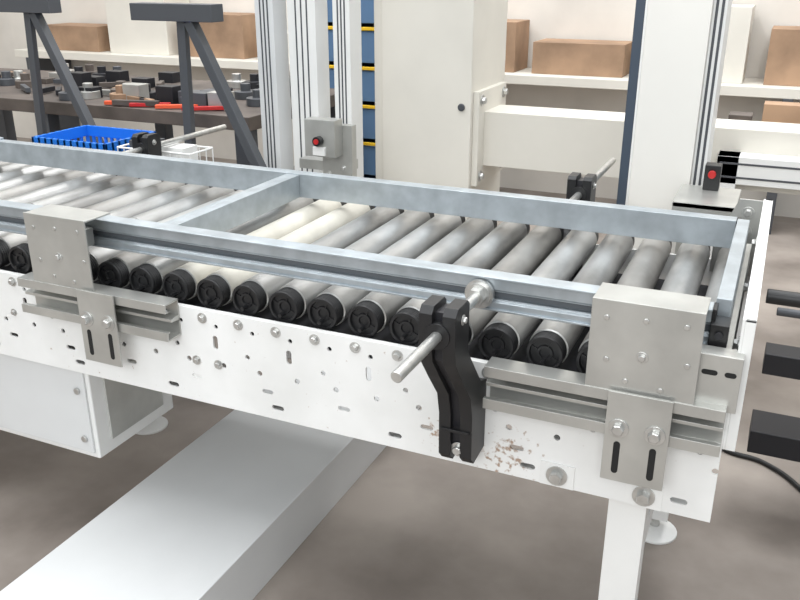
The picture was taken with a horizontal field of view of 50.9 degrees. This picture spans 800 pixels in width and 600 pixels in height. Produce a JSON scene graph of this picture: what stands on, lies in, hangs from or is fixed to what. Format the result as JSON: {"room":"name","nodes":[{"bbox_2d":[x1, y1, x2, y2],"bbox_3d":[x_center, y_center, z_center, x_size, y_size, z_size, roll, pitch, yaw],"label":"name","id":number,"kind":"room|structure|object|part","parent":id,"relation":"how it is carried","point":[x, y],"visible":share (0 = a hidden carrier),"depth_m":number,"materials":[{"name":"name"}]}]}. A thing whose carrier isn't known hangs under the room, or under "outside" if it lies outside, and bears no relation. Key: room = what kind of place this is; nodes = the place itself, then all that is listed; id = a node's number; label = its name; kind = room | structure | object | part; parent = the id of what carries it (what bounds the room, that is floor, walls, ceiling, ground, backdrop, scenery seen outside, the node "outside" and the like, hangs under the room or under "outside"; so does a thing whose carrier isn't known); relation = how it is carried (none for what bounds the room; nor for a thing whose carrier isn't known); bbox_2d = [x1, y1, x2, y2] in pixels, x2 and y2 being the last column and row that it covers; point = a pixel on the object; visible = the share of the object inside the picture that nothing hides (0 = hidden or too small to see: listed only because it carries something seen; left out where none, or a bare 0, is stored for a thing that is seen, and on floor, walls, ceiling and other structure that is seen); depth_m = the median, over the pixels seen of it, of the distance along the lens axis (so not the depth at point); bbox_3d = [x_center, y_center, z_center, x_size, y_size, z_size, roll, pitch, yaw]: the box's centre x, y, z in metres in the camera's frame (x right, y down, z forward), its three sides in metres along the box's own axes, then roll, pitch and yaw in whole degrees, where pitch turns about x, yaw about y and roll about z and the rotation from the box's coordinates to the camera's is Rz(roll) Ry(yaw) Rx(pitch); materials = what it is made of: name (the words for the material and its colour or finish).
{"room":"factory floor","nodes":[
{"label":"factory floor","id":0,"kind":"room"},
{"bbox_2d":[0,137,799,599],"bbox_3d":[-0.300,0.568,2.137,14.000,0.050,11.000,9,23,22],"label":"floor","id":1,"kind":"structure","parent":0,"point":[412,526],"depth_m":2.10,"materials":[{"name":"concrete"}]},
{"bbox_2d":[0,0,104,143],"bbox_3d":[-1.144,-0.494,3.135,0.755,1.191,0.060,9,23,22],"label":"trestle","id":2,"kind":"object","parent":1,"relation":"on","point":[32,10],"visible":0.35,"depth_m":3.03,"materials":[{"name":"grey metal"}]},
{"bbox_2d":[0,63,334,164],"bbox_3d":[-1.326,-0.592,3.820,2.100,0.869,0.800,9,23,22],"label":"bench","id":3,"kind":"object","parent":1,"relation":"on","point":[114,94],"visible":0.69,"depth_m":3.33,"materials":[{"name":"grey paint"}]},
{"bbox_2d":[129,2,266,166],"bbox_3d":[-0.453,-0.299,2.645,0.783,1.191,0.060,9,23,22],"label":"trestle","id":4,"kind":"object","parent":1,"relation":"on","point":[187,17],"visible":0.48,"depth_m":2.54,"materials":[{"name":"grey metal"}]},
{"bbox_2d":[0,367,420,599],"bbox_3d":[-0.468,0.542,1.942,0.379,0.142,2.050,9,23,22],"label":"beam","id":5,"kind":"structure","parent":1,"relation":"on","point":[219,519],"depth_m":1.90,"materials":[{"name":"white metal"}]},
{"bbox_2d":[254,0,363,357],"bbox_3d":[-0.284,-0.689,2.678,0.319,1.890,0.116,1,22,3],"label":"posts","id":6,"kind":"object","parent":1,"relation":"on","point":[307,34],"visible":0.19,"depth_m":2.64,"materials":[{"name":"silver metal"}]},
{"bbox_2d":[299,116,357,176],"bbox_3d":[-0.229,-0.455,2.536,0.200,0.198,0.172,9,23,22],"label":"box","id":7,"kind":"object","parent":6,"relation":"attached to","point":[330,144],"visible":0.89,"depth_m":2.48,"materials":[{"name":"metal"}]},
{"bbox_2d":[327,0,375,206],"bbox_3d":[-0.057,-0.979,3.952,0.600,1.490,0.340,9,23,22],"label":"storage rack","id":8,"kind":"object","parent":1,"relation":"on","point":[367,6],"visible":0.04,"depth_m":3.82,"materials":[{"name":"blue metal"}]},
{"bbox_2d":[0,161,772,599],"bbox_3d":[-0.752,0.076,2.154,3.014,0.852,0.769,9,23,22],"label":"conveyor","id":9,"kind":"object","parent":1,"relation":"on","point":[255,319],"depth_m":1.59,"materials":[{"name":"metal"}]},
{"bbox_3d":[-0.644,-0.100,1.642,0.152,0.147,0.078,9,23,22],"label":"plate","id":10,"kind":"part","parent":9,"relation":"part of","materials":[{"name":"metal"}]},
{"bbox_2d":[0,298,172,457],"bbox_3d":[-1.042,0.141,2.129,0.924,0.230,0.272,9,23,22],"label":"lower cabinet","id":11,"kind":"object","parent":9,"relation":"attached to","point":[83,413],"visible":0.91,"depth_m":1.90,"materials":[{"name":"white metal"}]},
{"bbox_3d":[-0.590,-0.023,1.637,0.367,0.286,0.092,9,23,22],"label":"rail mounting bracket","id":12,"kind":"part","parent":9,"relation":"part of","materials":[{"name":"silver metal"}]},
{"bbox_3d":[-0.584,0.057,1.621,0.090,0.149,0.015,9,23,22],"label":"slotted plate","id":13,"kind":"part","parent":9,"relation":"part of","materials":[{"name":"metal"}]},
{"bbox_2d":[123,124,226,155],"bbox_3d":[-0.689,-0.372,2.562,0.062,0.305,0.564,9,23,22],"label":"clamp","id":14,"kind":"object","parent":9,"relation":"attached to","point":[147,143],"visible":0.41,"depth_m":2.42,"materials":[{"name":"black plastic"}]},
{"bbox_2d":[0,200,718,344],"bbox_3d":[-0.707,-0.156,1.716,2.560,0.057,0.034,9,23,22],"label":"rail","id":15,"kind":"object","parent":9,"relation":"on","point":[563,301],"visible":0.67,"depth_m":1.46,"materials":[{"name":"metal"}]},
{"bbox_2d":[164,174,299,231],"bbox_3d":[-0.351,-0.198,1.823,0.035,0.055,0.464,9,23,22],"label":"crossbar","id":16,"kind":"object","parent":15,"relation":"attached to","point":[225,214],"visible":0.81,"depth_m":1.82,"materials":[{"name":"metal"}]},
{"bbox_2d":[716,219,751,348],"bbox_3d":[0.570,-0.044,1.426,0.032,0.063,0.565,9,23,22],"label":"crossbar","id":17,"kind":"object","parent":15,"relation":"attached to","point":[729,297],"visible":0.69,"depth_m":1.37,"materials":[{"name":"metal"}]},
{"bbox_3d":[-0.892,0.023,1.819,2.996,0.197,0.004,9,23,22],"label":"panel","id":18,"kind":"part","parent":9,"relation":"part of","materials":[{"name":"paint"}]},
{"bbox_2d":[0,137,741,248],"bbox_3d":[-0.409,-0.314,2.107,2.364,0.063,0.112,10,24,24],"label":"rail","id":19,"kind":"object","parent":9,"relation":"attached to","point":[713,230],"visible":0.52,"depth_m":1.90,"materials":[{"name":"metal"}]},
{"bbox_3d":[-0.750,-0.094,2.117,2.996,0.197,0.696,9,23,22],"label":"frame","id":20,"kind":"part","parent":9,"relation":"part of","materials":[{"name":"white paint"}]},
{"bbox_2d":[391,279,493,463],"bbox_3d":[0.065,0.147,1.253,0.062,0.305,0.331,9,23,22],"label":"clamp","id":21,"kind":"object","parent":9,"relation":"attached to","point":[442,350],"depth_m":1.26,"materials":[{"name":"black plastic"}]},
{"bbox_2d":[560,157,615,274],"bbox_3d":[0.466,-0.181,2.082,0.062,0.305,0.564,9,23,22],"label":"clamp","id":22,"kind":"object","parent":9,"relation":"attached to","point":[581,188],"visible":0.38,"depth_m":1.93,"materials":[{"name":"black plastic"}]},
{"bbox_3d":[0.463,-0.285,2.042,0.048,0.048,0.564,9,23,22],"label":"clamp rod","id":23,"kind":"part","parent":22,"relation":"part of","materials":[{"name":"metal"}]},
{"bbox_2d":[482,282,726,490],"bbox_3d":[0.304,0.124,1.266,0.356,0.286,0.092,9,23,22],"label":"bracket","id":24,"kind":"object","parent":9,"relation":"attached to","point":[637,389],"visible":0.99,"depth_m":1.22,"materials":[{"name":"silver metal"}]},
{"bbox_3d":[0.345,0.210,1.234,0.092,0.149,0.015,9,23,22],"label":"slotted plate","id":25,"kind":"part","parent":24,"relation":"part of","materials":[{"name":"metal"}]},
{"bbox_3d":[0.359,0.065,1.225,0.155,0.147,0.078,9,23,22],"label":"plate","id":26,"kind":"part","parent":24,"relation":"part of","materials":[{"name":"metal"}]},
{"bbox_3d":[0.460,0.091,1.215,0.068,0.113,0.083,9,23,22],"label":"corner plate","id":27,"kind":"part","parent":9,"relation":"part of","materials":[{"name":"metal"}]},
{"bbox_3d":[0.588,-0.001,1.513,0.104,0.208,0.710,9,23,22],"label":"plate","id":28,"kind":"part","parent":9,"relation":"part of","materials":[{"name":"white paint"}]},
{"bbox_2d":[14,0,799,233],"bbox_3d":[0.997,-1.084,4.735,8.100,1.110,0.380,9,23,22],"label":"shelf","id":29,"kind":"object","parent":1,"relation":"on","point":[579,63],"visible":0.47,"depth_m":4.68,"materials":[{"name":"metal"},{"name":"grey beige paint"},{"name":"dark painted steel"}]},
{"bbox_2d":[374,0,799,225],"bbox_3d":[1.104,-0.520,2.523,2.457,1.690,0.365,9,23,22],"label":"frame","id":30,"kind":"object","parent":1,"relation":"on","point":[443,118],"visible":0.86,"depth_m":2.74,"materials":[{"name":"grey paint"}]},
{"bbox_2d":[616,0,732,253],"bbox_3d":[0.676,-0.758,2.037,0.264,2.490,0.240,9,23,22],"label":"post","id":31,"kind":"object","parent":1,"relation":"on","point":[678,50],"visible":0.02,"depth_m":2.03,"materials":[{"name":"white metal"}]},
{"bbox_2d":[709,101,799,258],"bbox_3d":[1.754,-0.086,2.485,1.711,0.909,0.512,9,23,22],"label":"frame","id":32,"kind":"object","parent":1,"relation":"on","point":[740,168],"visible":0.39,"depth_m":2.44,"materials":[{"name":"grey paint"}]},
{"bbox_2d":[722,449,799,491],"bbox_3d":[1.003,0.501,2.220,0.145,0.013,1.244,-9,23,-21],"label":"cable","id":33,"kind":"object","parent":1,"relation":"on","point":[786,476],"visible":0.42,"depth_m":2.33,"materials":[{"name":"black plastic"}]},
{"bbox_2d":[747,289,799,461],"bbox_3d":[1.284,0.328,1.603,1.174,0.790,0.650,9,23,22],"label":"machine","id":34,"kind":"object","parent":1,"relation":"on","point":[771,434],"visible":1,"depth_m":2.02,"materials":[{"name":"black metal"}]},
{"bbox_3d":[-0.858,-0.083,2.831,0.660,0.650,0.280,9,23,22],"label":"stand","id":35,"kind":"object","parent":1,"relation":"on","visible":0},
{"bbox_2d":[31,125,155,151],"bbox_3d":[-0.986,-0.471,2.738,0.300,0.140,0.240,9,23,22],"label":"crate","id":36,"kind":"object","parent":35,"relation":"on","point":[62,137],"visible":0.38,"depth_m":2.78,"materials":[{"name":"blue plastic"}]},
{"bbox_2d":[117,138,213,161],"bbox_3d":[-0.716,-0.412,2.579,0.276,0.152,0.116,9,23,22],"label":"wire basket","id":37,"kind":"object","parent":35,"relation":"on","point":[177,150],"visible":0.19,"depth_m":2.52,"materials":[{"name":"white metal"}]},
{"bbox_2d":[0,0,799,217],"bbox_3d":[1.149,-2.456,4.425,14.000,3.890,0.100,9,23,22],"label":"wall","id":38,"kind":"structure","parent":0,"point":[556,19],"depth_m":4.94,"materials":[{"name":"paint"}]},
{"bbox_2d":[672,162,740,253],"bbox_3d":[0.720,0.097,2.099,0.136,0.855,0.185,9,23,22],"label":"sensor","id":39,"kind":"object","parent":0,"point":[709,198],"visible":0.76,"depth_m":1.95,"materials":[{"name":"black plastic"}]}
]}

